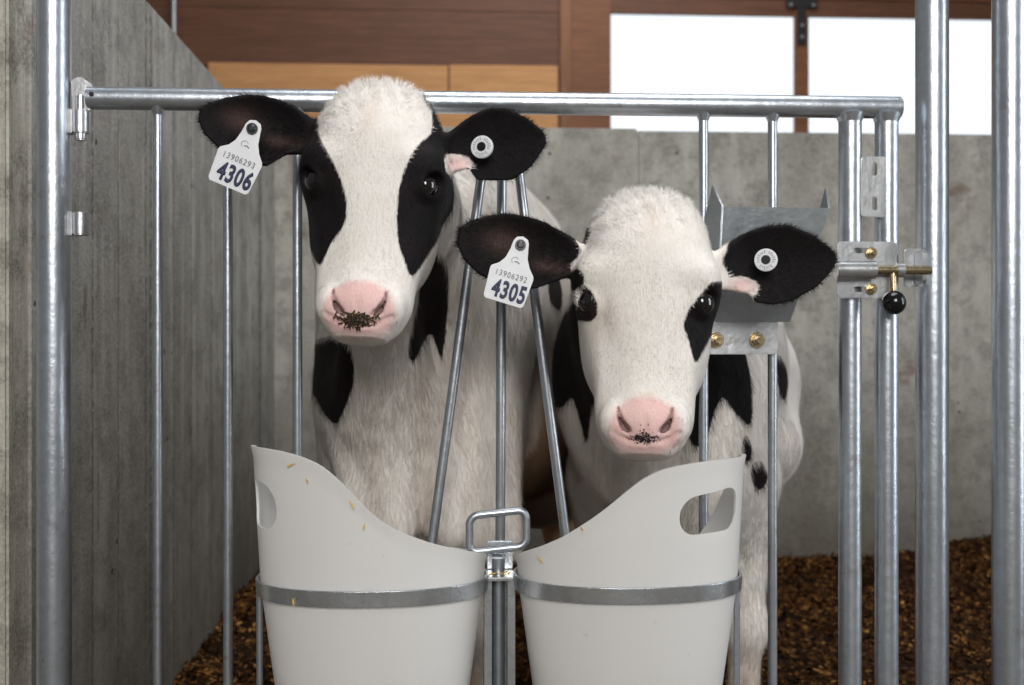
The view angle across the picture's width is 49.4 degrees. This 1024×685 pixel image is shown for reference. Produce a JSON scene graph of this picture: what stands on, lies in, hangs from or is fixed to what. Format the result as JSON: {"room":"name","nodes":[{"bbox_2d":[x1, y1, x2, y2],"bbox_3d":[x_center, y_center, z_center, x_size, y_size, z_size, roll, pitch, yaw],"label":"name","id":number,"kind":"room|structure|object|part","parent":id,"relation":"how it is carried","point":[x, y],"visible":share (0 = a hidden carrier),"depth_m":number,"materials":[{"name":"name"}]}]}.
{"room":"farm building","nodes":[
{"label":"farm building","id":0,"kind":"room"},
{"bbox_2d":[28,0,274,684],"bbox_3d":[-0.890,0.057,2.810,0.220,1.527,2.330,0,0,-3],"label":"wall","id":1,"kind":"structure","parent":0,"point":[116,43],"depth_m":2.26,"materials":[{"name":"concrete"}]},
{"bbox_2d":[0,0,27,684],"bbox_3d":[-0.966,-0.190,1.609,0.495,2.020,0.080,0,0,-3],"label":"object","id":2,"kind":"structure","parent":1,"relation":"attached to","point":[13,13],"depth_m":1.60,"materials":[{"name":"concrete"}]},
{"bbox_2d":[206,67,558,127],"bbox_3d":[-1.222,-1.518,8.650,4.016,4.220,0.050,0,0,-3],"label":"wall","id":3,"kind":"structure","parent":0,"point":[206,67],"depth_m":8.71,"materials":[{"name":"brown wood"}]},
{"bbox_2d":[172,0,175,33],"bbox_3d":[-2.564,-1.300,8.450,0.034,3.000,0.036,0,0,-3],"label":"conduit","id":4,"kind":"object","parent":3,"relation":"attached to","point":[173,1],"visible":0.02,"depth_m":8.44,"materials":[{"name":"metal"}]},
{"bbox_2d":[208,62,447,90],"bbox_3d":[-1.409,-2.022,8.580,1.829,0.235,0.050,0,0,-3],"label":"trim","id":5,"kind":"structure","parent":3,"relation":"attached to","point":[229,75],"depth_m":8.55,"materials":[{"name":"brown wood"}]},
{"bbox_2d":[146,0,559,12],"bbox_3d":[-1.375,-2.848,8.592,3.671,0.568,0.050,0,0,-3],"label":"trim","id":6,"kind":"structure","parent":3,"relation":"attached to","point":[544,6],"depth_m":8.59,"materials":[{"name":"brown wood"}]},
{"bbox_2d":[151,6,559,39],"bbox_3d":[-1.376,-2.463,8.596,3.673,0.282,0.050,0,0,-3],"label":"wooden plank","id":7,"kind":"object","parent":3,"relation":"attached to","point":[199,20],"depth_m":8.58,"materials":[{"name":"brown wood"}]},
{"bbox_2d":[176,34,559,71],"bbox_3d":[-1.375,-2.235,8.592,3.671,0.238,0.050,0,0,-3],"label":"wooden plank","id":8,"kind":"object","parent":3,"relation":"attached to","point":[207,48],"depth_m":8.58,"materials":[{"name":"brown wood"}]},
{"bbox_2d":[304,112,557,127],"bbox_3d":[-1.014,-1.789,8.608,2.744,0.286,0.050,0,0,-3],"label":"trim","id":9,"kind":"structure","parent":3,"relation":"attached to","point":[448,120],"depth_m":8.62,"materials":[{"name":"brown wood"}]},
{"bbox_2d":[449,65,557,91],"bbox_3d":[-0.064,-2.038,8.658,0.842,0.220,0.050,0,0,-3],"label":"trim","id":10,"kind":"structure","parent":3,"relation":"attached to","point":[494,78],"depth_m":8.63,"materials":[{"name":"brown wood"}]},
{"bbox_2d":[559,0,570,127],"bbox_3d":[0.413,-1.415,8.661,0.086,3.722,0.050,0,0,-3],"label":"trim","id":11,"kind":"structure","parent":3,"relation":"attached to","point":[565,5],"depth_m":8.64,"materials":[{"name":"brown wood"}]},
{"bbox_2d":[571,0,610,127],"bbox_3d":[0.613,-1.420,8.683,0.313,3.733,0.050,0,0,-3],"label":"trim","id":12,"kind":"structure","parent":3,"relation":"attached to","point":[590,19],"depth_m":8.66,"materials":[{"name":"brown wood"}]},
{"bbox_2d":[275,127,990,557],"bbox_3d":[0.934,0.022,4.158,4.072,1.595,0.200,0,0,-3],"label":"wall","id":13,"kind":"structure","parent":0,"point":[807,163],"depth_m":4.07,"materials":[{"name":"concrete"}]},
{"bbox_3d":[0.322,0.860,-0.383,6.600,0.060,9.200,0,0,-3],"label":"floor","id":14,"kind":"structure","parent":0,"visible":0},
{"bbox_2d":[36,0,89,684],"bbox_3d":[-0.642,-0.341,1.567,0.095,2.341,0.130,0,0,-3],"label":"steel post","id":15,"kind":"object","parent":14,"relation":"on","point":[56,121],"visible":1,"depth_m":1.55,"materials":[{"name":"silver metal"}]},
{"bbox_2d":[71,77,932,684],"bbox_3d":[-0.009,0.181,1.583,1.221,1.109,0.080,0,0,-3],"label":"gate","id":16,"kind":"object","parent":15,"relation":"attached to","point":[878,269],"depth_m":1.60,"materials":[{"name":"metal"}]},
{"bbox_3d":[-0.014,-0.344,1.602,1.168,0.032,0.032,0,0,-3],"label":"rail","id":17,"kind":"part","parent":16,"relation":"part of","materials":[{"name":"metal"}]},
{"bbox_3d":[0.331,-0.008,1.609,0.107,0.050,0.005,0,0,-3],"label":"mounting plate","id":18,"kind":"part","parent":16,"relation":"part of","materials":[{"name":"silver metal"}]},
{"bbox_3d":[0.365,-0.104,1.596,0.174,0.242,0.036,0,0,-3],"label":"bottle bracket","id":19,"kind":"part","parent":16,"relation":"part of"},
{"bbox_3d":[0.512,-0.105,1.611,0.088,0.082,0.005,0,0,-3],"label":"latch plate","id":20,"kind":"part","parent":16,"relation":"part of","materials":[{"name":"silver metal"}]},
{"bbox_3d":[0.526,-0.226,1.620,0.041,0.088,0.005,0,0,-3],"label":"slotted plate","id":21,"kind":"part","parent":16,"relation":"part of","materials":[{"name":"silver metal"}]},
{"bbox_3d":[0.546,-0.081,1.595,0.010,0.047,0.013,0,0,11],"label":"handle stem","id":22,"kind":"part","parent":16,"relation":"part of","materials":[{"name":"yellow metal"}]},
{"bbox_3d":[0.545,-0.057,1.591,0.034,0.034,0.034,0,0,-3],"label":"ball knob","id":23,"kind":"part","parent":16,"relation":"part of","materials":[{"name":"black plastic"}]},
{"bbox_2d":[173,534,990,684],"bbox_3d":[1.078,0.752,2.789,3.737,0.121,2.550,0,0,-3],"label":"bedding","id":24,"kind":"object","parent":14,"relation":"on","point":[807,588],"visible":0.18,"depth_m":3.00,"materials":[{"name":"brown wood"}]},
{"bbox_2d":[195,73,574,684],"bbox_3d":[-0.070,0.210,2.153,0.481,1.141,1.648,0,0,9],"label":"calf","id":25,"kind":"object","parent":24,"relation":"on","point":[386,191],"visible":0.69,"depth_m":1.62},
{"bbox_2d":[209,120,261,194],"bbox_3d":[-0.350,-0.234,1.407,0.068,0.095,0.011,0,0,-3],"label":"ear tag","id":26,"kind":"object","parent":25,"relation":"hanging from","point":[236,166],"visible":1,"depth_m":1.41,"materials":[{"name":"white plastic"}]},
{"bbox_2d":[333,310,379,330],"bbox_3d":[-0.187,-0.027,1.341,0.058,0.026,0.014,0,0,-3],"label":"crumbs","id":27,"kind":"object","parent":25,"relation":"attached to","point":[357,317],"visible":1,"depth_m":1.34,"materials":[{"name":"brown food"}]},
{"bbox_2d":[471,135,492,158],"bbox_3d":[-0.039,-0.254,1.450,0.030,0.030,0.009,0,0,17],"label":"tag","id":28,"kind":"object","parent":25,"relation":"attached to","point":[481,146],"visible":1,"depth_m":1.45,"materials":[{"name":"white plastic"}]},
{"bbox_2d":[255,507,741,684],"bbox_3d":[-0.015,0.486,1.476,0.642,0.528,0.212,0,0,-3],"label":"holder","id":29,"kind":"object","parent":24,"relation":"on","point":[498,591],"visible":0.7,"depth_m":1.42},
{"bbox_3d":[-0.330,0.537,1.459,0.009,0.425,0.008,0,0,-3],"label":"support rod","id":30,"kind":"part","parent":29,"relation":"part of","materials":[{"name":"silver metal"}]},
{"bbox_2d":[251,445,486,684],"bbox_3d":[-0.186,0.328,1.464,0.307,0.392,0.212,0,0,-3],"label":"bucket","id":31,"kind":"object","parent":29,"relation":"hanging from","point":[311,536],"visible":0.95,"depth_m":1.38,"materials":[{"name":"plastic"}]},
{"bbox_3d":[-0.019,0.254,1.501,0.087,0.064,0.010,0,0,-3],"label":"loop handle","id":32,"kind":"part","parent":29,"relation":"part of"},
{"bbox_3d":[-0.017,0.530,1.496,0.041,0.441,0.036,0,0,-3],"label":"channel post","id":33,"kind":"part","parent":29,"relation":"part of","materials":[{"name":"silver metal"}]},
{"bbox_3d":[-0.016,0.295,1.521,0.034,0.050,0.005,0,0,-3],"label":"joining plate","id":34,"kind":"part","parent":29,"relation":"part of","materials":[{"name":"silver metal"}]},
{"bbox_3d":[-0.017,0.312,1.491,0.034,0.005,0.046,0,0,-3],"label":"plate","id":35,"kind":"part","parent":29,"relation":"part of","materials":[{"name":"silver metal"}]},
{"bbox_2d":[515,454,745,684],"bbox_3d":[0.157,0.336,1.483,0.312,0.376,0.221,0,0,-3],"label":"bucket","id":36,"kind":"object","parent":29,"relation":"hanging from","point":[639,540],"visible":0.91,"depth_m":1.40,"materials":[{"name":"plastic"}]},
{"bbox_3d":[0.301,0.537,1.494,0.009,0.425,0.008,0,0,-3],"label":"support rod","id":37,"kind":"part","parent":29,"relation":"part of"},
{"bbox_2d":[452,184,839,684],"bbox_3d":[0.354,0.282,2.152,0.485,0.998,1.675,0,0,14],"label":"calf","id":38,"kind":"object","parent":24,"relation":"on","point":[632,356],"visible":0.75,"depth_m":1.46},
{"bbox_2d":[484,237,532,307],"bbox_3d":[-0.004,-0.089,1.406,0.062,0.091,0.011,0,0,-3],"label":"ear tag","id":39,"kind":"object","parent":38,"relation":"hanging from","point":[509,280],"visible":1,"depth_m":1.41,"materials":[{"name":"white plastic"}]},
{"bbox_2d":[754,249,777,271],"bbox_3d":[0.331,-0.107,1.451,0.030,0.030,0.009,0,0,17],"label":"tag","id":40,"kind":"object","parent":38,"relation":"attached to","point":[765,260],"visible":1,"depth_m":1.45,"materials":[{"name":"white plastic"}]},
{"bbox_2d":[757,250,775,269],"bbox_3d":[0.330,-0.108,1.448,0.024,0.025,0.002,0,0,18],"label":"print","id":41,"kind":"object","parent":40,"relation":"on","point":[766,259],"depth_m":1.45},
{"bbox_2d":[903,0,948,684],"bbox_3d":[0.620,-0.341,1.657,0.099,2.341,0.130,0,0,-3],"label":"steel post","id":42,"kind":"object","parent":14,"relation":"on","point":[931,249],"visible":0.98,"depth_m":1.64,"materials":[{"name":"silver metal"}]},
{"bbox_2d":[991,0,1023,684],"bbox_3d":[0.729,-0.341,1.633,0.090,2.341,0.130,0,0,-3],"label":"steel post","id":43,"kind":"object","parent":14,"relation":"on","point":[1007,16],"visible":1,"depth_m":1.61,"materials":[{"name":"silver metal"}]},
{"bbox_3d":[6.055,-3.245,9.066,18.599,1.447,0.050,0,0,-3],"label":"wall","id":44,"kind":"structure","parent":0,"visible":0},
{"bbox_2d":[611,0,990,20],"bbox_3d":[3.145,-2.674,8.834,4.758,0.215,0.050,0,0,-3],"label":"trim","id":45,"kind":"structure","parent":44,"relation":"attached to","point":[854,9],"depth_m":8.76,"materials":[{"name":"brown wood"}]},
{"bbox_2d":[880,0,990,1],"bbox_3d":[3.138,-3.122,8.813,4.747,0.843,0.050,0,0,-3],"label":"trim","id":46,"kind":"structure","parent":44,"relation":"attached to","point":[880,0],"depth_m":8.82,"materials":[{"name":"brown wood"}]},
{"bbox_3d":[8.010,-0.590,9.170,14.665,2.396,0.050,0,0,-3],"label":"wall","id":47,"kind":"structure","parent":0,"visible":0},
{"bbox_2d":[611,15,792,131],"bbox_3d":[1.504,-1.805,8.765,1.479,1.642,0.015,0,0,-3],"label":"window","id":48,"kind":"structure","parent":47,"relation":"in","point":[654,54],"depth_m":8.76,"materials":[{"name":"white glass"}]},
{"bbox_2d":[793,10,808,132],"bbox_3d":[2.274,-1.001,8.765,0.112,3.218,0.050,0,0,-3],"label":"trim","id":49,"kind":"structure","parent":47,"relation":"attached to","point":[800,52],"depth_m":8.74,"materials":[{"name":"brown wood"}]},
{"bbox_2d":[786,0,816,44],"bbox_3d":[2.270,-2.515,8.723,0.250,0.368,0.026,0,0,-3],"label":"bracket","id":50,"kind":"object","parent":47,"relation":"attached to","point":[801,5],"visible":1,"depth_m":8.72,"materials":[{"name":"black metal"}]},
{"bbox_2d":[809,18,990,134],"bbox_3d":[3.137,-1.827,8.856,1.599,1.654,0.015,0,0,-3],"label":"window","id":51,"kind":"structure","parent":47,"relation":"in","point":[848,56],"depth_m":8.84,"materials":[{"name":"white glass"}]}
]}

